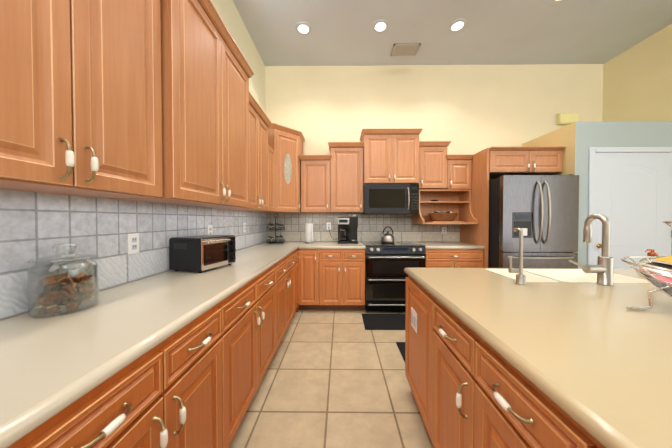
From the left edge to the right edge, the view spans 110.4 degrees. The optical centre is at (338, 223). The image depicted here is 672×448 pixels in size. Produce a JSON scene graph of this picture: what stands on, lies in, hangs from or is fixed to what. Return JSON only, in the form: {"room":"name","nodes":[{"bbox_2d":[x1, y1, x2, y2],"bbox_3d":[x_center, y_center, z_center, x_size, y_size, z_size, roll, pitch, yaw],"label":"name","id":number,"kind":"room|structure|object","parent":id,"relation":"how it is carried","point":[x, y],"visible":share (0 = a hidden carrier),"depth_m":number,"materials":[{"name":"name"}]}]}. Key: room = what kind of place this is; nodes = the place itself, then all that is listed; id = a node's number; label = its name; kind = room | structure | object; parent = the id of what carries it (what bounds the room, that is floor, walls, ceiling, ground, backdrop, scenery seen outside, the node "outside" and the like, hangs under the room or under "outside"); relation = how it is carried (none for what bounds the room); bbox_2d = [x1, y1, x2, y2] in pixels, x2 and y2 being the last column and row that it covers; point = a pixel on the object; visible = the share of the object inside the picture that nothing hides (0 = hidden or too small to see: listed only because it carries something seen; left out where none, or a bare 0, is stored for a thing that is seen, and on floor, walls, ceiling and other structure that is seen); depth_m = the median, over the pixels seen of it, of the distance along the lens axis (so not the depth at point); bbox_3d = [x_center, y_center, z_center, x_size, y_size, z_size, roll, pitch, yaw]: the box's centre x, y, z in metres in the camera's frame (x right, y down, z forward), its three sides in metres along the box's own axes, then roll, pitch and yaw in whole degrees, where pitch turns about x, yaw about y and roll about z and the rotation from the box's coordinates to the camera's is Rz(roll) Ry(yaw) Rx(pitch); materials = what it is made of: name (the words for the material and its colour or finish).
{"room":"kitchen","nodes":[
{"label":"kitchen","id":0,"kind":"room"},
{"bbox_2d":[1,0,264,319],"bbox_3d":[-1.277,-0.613,0.380,0.100,3.765,6.890,0,1,1],"label":"wall","id":1,"kind":"structure","parent":0,"point":[229,14],"depth_m":3.01,"materials":[{"name":"paint"}]},
{"bbox_2d":[0,0,83,191],"bbox_3d":[-1.060,-0.676,0.592,0.310,1.115,0.400,0,1,1],"label":"upper cabinet","id":2,"kind":"object","parent":1,"relation":"attached to","point":[42,97],"depth_m":0.72,"materials":[{"name":"brown wood"}]},
{"bbox_2d":[38,0,167,199],"bbox_3d":[-1.056,-0.682,0.992,0.310,1.115,0.400,0,1,1],"label":"upper cabinet","id":3,"kind":"object","parent":1,"relation":"attached to","point":[152,101],"depth_m":0.98,"materials":[{"name":"brown wood"}]},
{"bbox_2d":[128,233,138,253],"bbox_3d":[-1.203,0.119,1.374,0.009,0.118,0.072,0,1,1],"label":"electrical outlet","id":4,"kind":"object","parent":1,"relation":"attached to","point":[133,243],"visible":1,"depth_m":1.37,"materials":[{"name":"white plastic"}]},
{"bbox_2d":[0,189,267,319],"bbox_3d":[-1.212,0.093,1.416,0.008,0.489,4.840,0,1,1],"label":"tile backsplash","id":5,"kind":"structure","parent":1,"relation":"attached to","point":[34,225],"depth_m":1.18,"materials":[{"name":"grey tile"}]},
{"bbox_2d":[128,0,223,207],"bbox_3d":[-1.031,-0.780,1.460,0.350,1.296,0.510,0,1,1],"label":"upper cabinet","id":6,"kind":"object","parent":1,"relation":"attached to","point":[193,32],"depth_m":1.39,"materials":[{"name":"brown wood"}]},
{"bbox_2d":[208,225,211,234],"bbox_3d":[-1.195,0.077,2.175,0.009,0.118,0.072,0,1,1],"label":"electrical outlet","id":7,"kind":"object","parent":1,"relation":"attached to","point":[209,229],"visible":0.88,"depth_m":2.17,"materials":[{"name":"white plastic"}]},
{"bbox_2d":[224,28,251,207],"bbox_3d":[-1.026,-0.788,1.970,0.350,1.296,0.510,0,1,1],"label":"upper cabinet","id":8,"kind":"object","parent":1,"relation":"attached to","point":[237,96],"depth_m":1.95,"materials":[{"name":"brown wood"}]},
{"bbox_2d":[217,100,259,211],"bbox_3d":[-1.042,-0.704,2.407,0.310,1.115,0.350,0,1,1],"label":"upper cabinet","id":9,"kind":"object","parent":1,"relation":"attached to","point":[255,107],"depth_m":2.52,"materials":[{"name":"brown wood"}]},
{"bbox_2d":[260,112,271,211],"bbox_3d":[-1.038,-0.709,2.757,0.310,1.115,0.350,0,1,1],"label":"upper cabinet","id":10,"kind":"object","parent":1,"relation":"attached to","point":[265,196],"depth_m":2.79,"materials":[{"name":"brown wood"}]},
{"bbox_2d":[268,144,275,211],"bbox_3d":[-1.035,-0.579,3.074,0.310,0.845,0.275,0,1,1],"label":"upper cabinet","id":11,"kind":"object","parent":1,"relation":"attached to","point":[271,151],"depth_m":3.11,"materials":[{"name":"brown wood"}]},
{"bbox_2d":[272,124,299,211],"bbox_3d":[-0.733,-0.764,3.354,0.312,1.194,0.311,0,1,1],"label":"upper cabinet","id":12,"kind":"object","parent":1,"relation":"attached to","point":[286,141],"depth_m":3.34,"materials":[{"name":"brown wood"}]},
{"bbox_2d":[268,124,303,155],"bbox_3d":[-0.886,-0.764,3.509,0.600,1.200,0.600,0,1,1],"label":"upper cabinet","id":13,"kind":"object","parent":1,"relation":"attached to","point":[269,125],"depth_m":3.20,"materials":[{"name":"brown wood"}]},
{"bbox_2d":[228,310,433,447],"bbox_3d":[1.488,1.299,0.432,5.730,0.060,6.990,0,1,1],"label":"floor","id":14,"kind":"structure","parent":0,"point":[334,379],"depth_m":1.71,"materials":[{"name":"tile"}]},
{"bbox_2d":[7,337,174,447],"bbox_3d":[-0.892,0.832,0.570,0.643,0.870,0.400,0,1,1],"label":"base cabinet","id":15,"kind":"object","parent":14,"relation":"on","point":[131,408],"depth_m":0.62,"materials":[{"name":"brown wood"}]},
{"bbox_2d":[170,301,226,447],"bbox_3d":[-0.888,0.826,0.957,0.643,0.870,0.374,0,1,1],"label":"base cabinet","id":16,"kind":"object","parent":14,"relation":"on","point":[196,382],"depth_m":0.96,"materials":[{"name":"brown wood"}]},
{"bbox_2d":[223,277,258,447],"bbox_3d":[-0.884,0.819,1.374,0.643,0.870,0.460,0,1,1],"label":"base cabinet","id":17,"kind":"object","parent":14,"relation":"on","point":[242,305],"depth_m":1.36,"materials":[{"name":"brown wood"}]},
{"bbox_2d":[258,265,278,384],"bbox_3d":[-0.879,0.812,1.836,0.643,0.870,0.465,0,1,1],"label":"base cabinet","id":18,"kind":"object","parent":14,"relation":"on","point":[268,280],"depth_m":1.86,"materials":[{"name":"brown wood"}]},
{"bbox_2d":[275,257,286,343],"bbox_3d":[-0.875,0.805,2.266,0.643,0.870,0.395,0,1,1],"label":"base cabinet","id":19,"kind":"object","parent":14,"relation":"on","point":[282,264],"depth_m":2.31,"materials":[{"name":"brown wood"}]},
{"bbox_2d":[287,253,294,327],"bbox_3d":[-0.870,0.799,2.678,0.643,0.870,0.430,0,1,1],"label":"base cabinet","id":20,"kind":"object","parent":14,"relation":"on","point":[290,258],"depth_m":2.69,"materials":[{"name":"brown wood"}]},
{"bbox_2d":[293,249,298,311],"bbox_3d":[-0.867,0.793,3.052,0.643,0.870,0.317,0,1,1],"label":"base cabinet","id":21,"kind":"object","parent":14,"relation":"on","point":[296,252],"depth_m":3.09,"materials":[{"name":"brown wood"}]},
{"bbox_2d":[299,249,318,309],"bbox_3d":[-0.410,0.786,3.508,0.286,0.870,0.638,0,1,1],"label":"base cabinet","id":22,"kind":"object","parent":14,"relation":"on","point":[308,258],"depth_m":3.19,"materials":[{"name":"brown wood"}]},
{"bbox_2d":[0,242,299,447],"bbox_3d":[-0.881,0.356,1.687,0.645,0.042,4.280,0,1,1],"label":"countertop","id":23,"kind":"structure","parent":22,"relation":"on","point":[50,367],"depth_m":0.74,"materials":[{"name":"beige laminate"}]},
{"bbox_2d":[27,243,98,317],"bbox_3d":[-1.101,0.214,0.942,0.188,0.265,0.188,0,1,1],"label":"glass jar","id":24,"kind":"object","parent":23,"relation":"on","point":[67,292],"visible":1,"depth_m":0.90,"materials":[{"name":"brown"}]},
{"bbox_2d":[169,235,235,272],"bbox_3d":[-0.984,0.216,1.747,0.307,0.235,0.342,0,1,15],"label":"toaster oven","id":25,"kind":"object","parent":23,"relation":"on","point":[200,253],"visible":1,"depth_m":1.61,"materials":[{"name":"black metal"}]},
{"bbox_2d":[267,213,284,243],"bbox_3d":[-0.970,0.072,3.598,0.277,0.464,0.277,0,1,1],"label":"spice rack","id":26,"kind":"object","parent":23,"relation":"on","point":[269,240],"visible":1,"depth_m":3.59,"materials":[{"name":"black metal"}]},
{"bbox_2d":[319,249,342,309],"bbox_3d":[-0.108,0.786,3.505,0.318,0.870,0.638,0,1,1],"label":"base cabinet","id":27,"kind":"object","parent":14,"relation":"on","point":[330,260],"depth_m":3.19,"materials":[{"name":"brown wood"}]},
{"bbox_2d":[343,249,364,309],"bbox_3d":[0.209,0.786,3.502,0.315,0.870,0.638,0,1,1],"label":"base cabinet","id":28,"kind":"object","parent":14,"relation":"on","point":[353,259],"depth_m":3.19,"materials":[{"name":"brown wood"}]},
{"bbox_2d":[300,242,365,248],"bbox_3d":[-0.079,0.328,3.493,0.894,0.042,0.650,0,1,1],"label":"countertop","id":29,"kind":"structure","parent":28,"relation":"on","point":[316,245],"depth_m":3.26,"materials":[{"name":"beige laminate"}]},
{"bbox_2d":[304,220,313,242],"bbox_3d":[-0.457,0.126,3.598,0.156,0.357,0.198,0,1,1],"label":"paper towel holder","id":30,"kind":"object","parent":29,"relation":"on","point":[309,232],"visible":1,"depth_m":3.56,"materials":[{"name":"paper"}]},
{"bbox_2d":[328,214,357,243],"bbox_3d":[0.061,0.083,3.632,0.459,0.442,0.324,0,1,1],"label":"coffee maker","id":31,"kind":"object","parent":29,"relation":"on","point":[347,229],"visible":1,"depth_m":3.50,"materials":[{"name":"black plastic"}]},
{"bbox_2d":[362,313,404,329],"bbox_3d":[0.763,1.222,2.919,0.910,0.015,0.450,0,1,1],"label":"area rug","id":32,"kind":"object","parent":14,"relation":"on","point":[384,321],"visible":0.6,"depth_m":2.89,"materials":[{"name":"black fabric"}]},
{"bbox_2d":[362,241,425,311],"bbox_3d":[0.775,0.744,3.457,0.810,0.896,0.715,0,1,1],"label":"range","id":33,"kind":"object","parent":14,"relation":"on","point":[386,265],"visible":0.9,"depth_m":3.16,"materials":[{"name":"black metal"}]},
{"bbox_2d":[379,226,394,242],"bbox_3d":[0.731,0.171,3.538,0.232,0.248,0.200,0,1,1],"label":"kettle","id":34,"kind":"object","parent":33,"relation":"on","point":[387,237],"visible":1,"depth_m":3.48,"materials":[{"name":"metal"}]},
{"bbox_2d":[396,342,404,361],"bbox_3d":[1.166,1.233,2.210,1.150,0.015,0.400,0,1,1],"label":"area rug","id":35,"kind":"object","parent":14,"relation":"on","point":[401,346],"visible":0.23,"depth_m":2.29,"materials":[{"name":"black fabric"}]},
{"bbox_2d":[425,249,482,267],"bbox_3d":[1.574,0.786,3.488,0.780,0.870,0.638,0,1,1],"label":"base cabinet","id":36,"kind":"object","parent":14,"relation":"on","point":[435,258],"depth_m":3.17,"materials":[{"name":"brown wood"}]},
{"bbox_2d":[416,242,483,248],"bbox_3d":[1.574,0.328,3.477,0.784,0.042,0.650,0,1,1],"label":"countertop","id":37,"kind":"structure","parent":36,"relation":"on","point":[428,245],"depth_m":3.26,"materials":[{"name":"beige laminate"}]},
{"bbox_2d":[460,146,565,267],"bbox_3d":[2.459,0.110,3.417,0.980,2.224,0.744,0,1,1],"label":"cabinet","id":38,"kind":"object","parent":14,"relation":"on","point":[488,164],"visible":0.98,"depth_m":3.10,"materials":[{"name":"brown wood"}]},
{"bbox_2d":[405,272,631,447],"bbox_3d":[1.637,0.836,0.296,2.426,0.870,2.870,0,1,1],"label":"kitchen island","id":39,"kind":"object","parent":14,"relation":"on","point":[466,395],"depth_m":0.88,"materials":[{"name":"brown wood"}]},
{"bbox_2d":[411,307,416,332],"bbox_3d":[0.492,0.632,1.532,0.009,0.125,0.116,0,1,1],"label":"outlet","id":40,"kind":"object","parent":39,"relation":"in","point":[413,319],"visible":0.88,"depth_m":1.51,"materials":[{"name":"white plastic"}]},
{"bbox_2d":[404,268,671,447],"bbox_3d":[0.745,0.378,0.301,0.580,0.042,2.909,0,1,1],"label":"island countertop","id":41,"kind":"structure","parent":39,"relation":"on","point":[611,373],"depth_m":0.65,"materials":[{"name":"beige laminate"}]},
{"bbox_2d":[508,228,526,284],"bbox_3d":[1.002,0.183,1.326,0.093,0.314,0.084,0,1,1],"label":"filter faucet","id":42,"kind":"object","parent":41,"relation":"on","point":[520,278],"visible":1,"depth_m":1.30,"materials":[{"name":"metal"}]},
{"bbox_2d":[526,280,671,331],"bbox_3d":[1.423,0.382,0.087,0.785,0.042,2.515,0,1,1],"label":"island countertop","id":43,"kind":"structure","parent":39,"relation":"on","point":[615,298],"depth_m":1.08,"materials":[{"name":"beige laminate"}]},
{"bbox_2d":[568,214,613,285],"bbox_3d":[1.415,0.142,1.343,0.212,0.396,0.148,0,1,1],"label":"faucet","id":44,"kind":"object","parent":43,"relation":"on","point":[603,268],"visible":1,"depth_m":1.29,"materials":[{"name":"metal"}]},
{"bbox_2d":[621,221,671,310],"bbox_3d":[1.470,0.101,0.816,0.625,0.494,0.633,0,1,1],"label":"fruit basket stand","id":45,"kind":"object","parent":43,"relation":"on","point":[657,272],"visible":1,"depth_m":0.94,"materials":[{"name":"silver metal"}]},
{"bbox_2d":[596,269,650,283],"bbox_3d":[2.350,0.379,0.261,1.060,0.042,2.909,0,1,1],"label":"island countertop","id":46,"kind":"structure","parent":39,"relation":"on","point":[621,274],"depth_m":1.52,"materials":[{"name":"beige laminate"}]},
{"bbox_2d":[488,174,578,267],"bbox_3d":[2.467,0.299,3.265,0.914,1.812,0.994,0,1,1],"label":"refrigerator","id":47,"kind":"object","parent":14,"relation":"on","point":[541,212],"visible":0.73,"depth_m":2.85,"materials":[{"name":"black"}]},
{"bbox_2d":[265,64,602,241],"bbox_3d":[1.523,-0.667,3.847,5.630,3.765,0.100,0,1,1],"label":"wall","id":48,"kind":"structure","parent":0,"point":[469,109],"depth_m":3.78,"materials":[{"name":"beige paint"}]},
{"bbox_2d":[300,156,331,211],"bbox_3d":[-0.342,-0.585,3.637,0.434,0.838,0.340,0,1,1],"label":"upper cabinet","id":49,"kind":"object","parent":48,"relation":"attached to","point":[315,171],"depth_m":3.47,"materials":[{"name":"brown wood"}]},
{"bbox_2d":[326,222,330,229],"bbox_3d":[-0.162,0.046,3.811,0.072,0.118,0.009,0,1,1],"label":"electrical outlet","id":50,"kind":"object","parent":48,"relation":"attached to","point":[328,224],"visible":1,"depth_m":3.81,"materials":[{"name":"white plastic"}]},
{"bbox_2d":[328,140,363,211],"bbox_3d":[0.124,-0.679,3.630,0.490,1.026,0.340,0,1,1],"label":"upper cabinet","id":51,"kind":"object","parent":48,"relation":"attached to","point":[347,157],"depth_m":3.46,"materials":[{"name":"brown wood"}]},
{"bbox_2d":[268,213,459,241],"bbox_3d":[0.405,0.055,3.815,3.135,0.489,0.008,0,1,1],"label":"tile backsplash","id":52,"kind":"structure","parent":48,"relation":"attached to","point":[370,226],"depth_m":3.81,"materials":[{"name":"grey tile"}]},
{"bbox_2d":[360,129,391,183],"bbox_3d":[0.573,-0.973,3.591,0.400,0.775,0.400,0,1,1],"label":"upper cabinet","id":53,"kind":"object","parent":48,"relation":"attached to","point":[377,142],"depth_m":3.39,"materials":[{"name":"brown wood"}]},
{"bbox_2d":[362,184,418,213],"bbox_3d":[0.772,-0.356,3.570,0.790,0.436,0.454,0,1,1],"label":"microwave","id":54,"kind":"object","parent":53,"relation":"attached to","point":[390,198],"visible":1,"depth_m":3.40,"materials":[{"name":"black metal"}]},
{"bbox_2d":[392,128,419,183],"bbox_3d":[0.973,-0.973,3.587,0.400,0.775,0.400,0,1,1],"label":"upper cabinet","id":55,"kind":"object","parent":48,"relation":"attached to","point":[405,142],"depth_m":3.39,"materials":[{"name":"brown wood"}]},
{"bbox_2d":[419,141,447,188],"bbox_3d":[1.399,-0.859,3.615,0.419,0.681,0.340,0,1,1],"label":"upper cabinet","id":56,"kind":"object","parent":48,"relation":"attached to","point":[433,154],"depth_m":3.45,"materials":[{"name":"brown wood"}]},
{"bbox_2d":[442,227,446,233],"bbox_3d":[1.718,0.116,3.793,0.070,0.105,0.009,0,1,1],"label":"electrical outlet","id":57,"kind":"object","parent":48,"relation":"attached to","point":[444,230],"visible":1,"depth_m":3.79,"materials":[{"name":"white plastic"}]},
{"bbox_2d":[412,189,477,223],"bbox_3d":[1.580,-0.247,3.540,0.770,0.514,0.505,0,1,1],"label":"open shelf","id":58,"kind":"object","parent":48,"relation":"attached to","point":[458,201],"visible":0.88,"depth_m":3.70,"materials":[{"name":"brown wood"}]},
{"bbox_2d":[425,211,463,221],"bbox_3d":[1.581,-0.098,3.535,0.447,0.170,0.340,0,1,1],"label":"basket","id":59,"kind":"object","parent":58,"relation":"on","point":[444,216],"visible":1,"depth_m":3.44,"materials":[{"name":"brown wicker"}]},
{"bbox_2d":[444,155,471,188],"bbox_3d":[1.790,-0.755,3.612,0.355,0.497,0.340,0,1,1],"label":"upper cabinet","id":60,"kind":"object","parent":48,"relation":"attached to","point":[459,166],"depth_m":3.44,"materials":[{"name":"brown wood"}]},
{"bbox_2d":[557,113,578,124],"bbox_3d":[3.657,-1.665,3.727,0.300,0.165,0.064,0,1,1],"label":"door chime","id":61,"kind":"object","parent":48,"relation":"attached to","point":[566,118],"visible":0.89,"depth_m":3.70,"materials":[{"name":"yellow plastic"}]},
{"bbox_2d":[233,0,671,65],"bbox_3d":[1.488,-2.525,0.322,5.630,0.060,7.090,0,1,1],"label":"ceiling","id":62,"kind":"structure","parent":0,"point":[491,32],"depth_m":3.08,"materials":[{"name":"paint"}]},
{"bbox_2d":[295,22,310,34],"bbox_3d":[-0.458,-2.529,3.040,0.208,0.015,0.208,0,1,1],"label":"recessed light","id":63,"kind":"object","parent":62,"relation":"in","point":[303,28],"visible":1,"depth_m":3.03,"materials":[{"name":"white glass"}]},
{"bbox_2d":[372,19,388,32],"bbox_3d":[0.538,-2.528,3.005,0.208,0.015,0.208,0,1,1],"label":"recessed light","id":64,"kind":"object","parent":62,"relation":"in","point":[380,25],"visible":1,"depth_m":2.98,"materials":[{"name":"white glass"}]},
{"bbox_2d":[391,43,420,55],"bbox_3d":[0.974,-2.537,3.418,0.380,0.012,0.230,0,1,1],"label":"ceiling vent","id":65,"kind":"object","parent":62,"relation":"in","point":[408,49],"visible":1,"depth_m":3.41,"materials":[{"name":"grey"}]},
{"bbox_2d":[449,18,466,31],"bbox_3d":[1.524,-2.528,2.995,0.208,0.015,0.208,0,1,1],"label":"recessed light","id":66,"kind":"object","parent":62,"relation":"in","point":[457,25],"visible":1,"depth_m":2.98,"materials":[{"name":"white glass"}]},
{"bbox_2d":[522,121,671,267],"bbox_3d":[3.593,-0.023,3.353,1.280,2.493,0.866,0,1,1],"label":"wall","id":67,"kind":"structure","parent":0,"point":[577,139],"depth_m":2.91,"materials":[{"name":"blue paint"}]},
{"bbox_2d":[587,147,671,268],"bbox_3d":[3.663,0.145,2.884,1.096,2.171,0.083,0,1,1],"label":"wall door","id":68,"kind":"structure","parent":67,"relation":"in","point":[630,193],"depth_m":2.90,"materials":[{"name":"grey paint"}]},
{"bbox_2d":[602,24,671,121],"bbox_3d":[4.253,-0.612,0.324,0.100,3.765,6.890,0,1,1],"label":"wall","id":69,"kind":"structure","parent":0,"point":[637,82],"depth_m":3.27,"materials":[{"name":"beige paint"}]}
]}

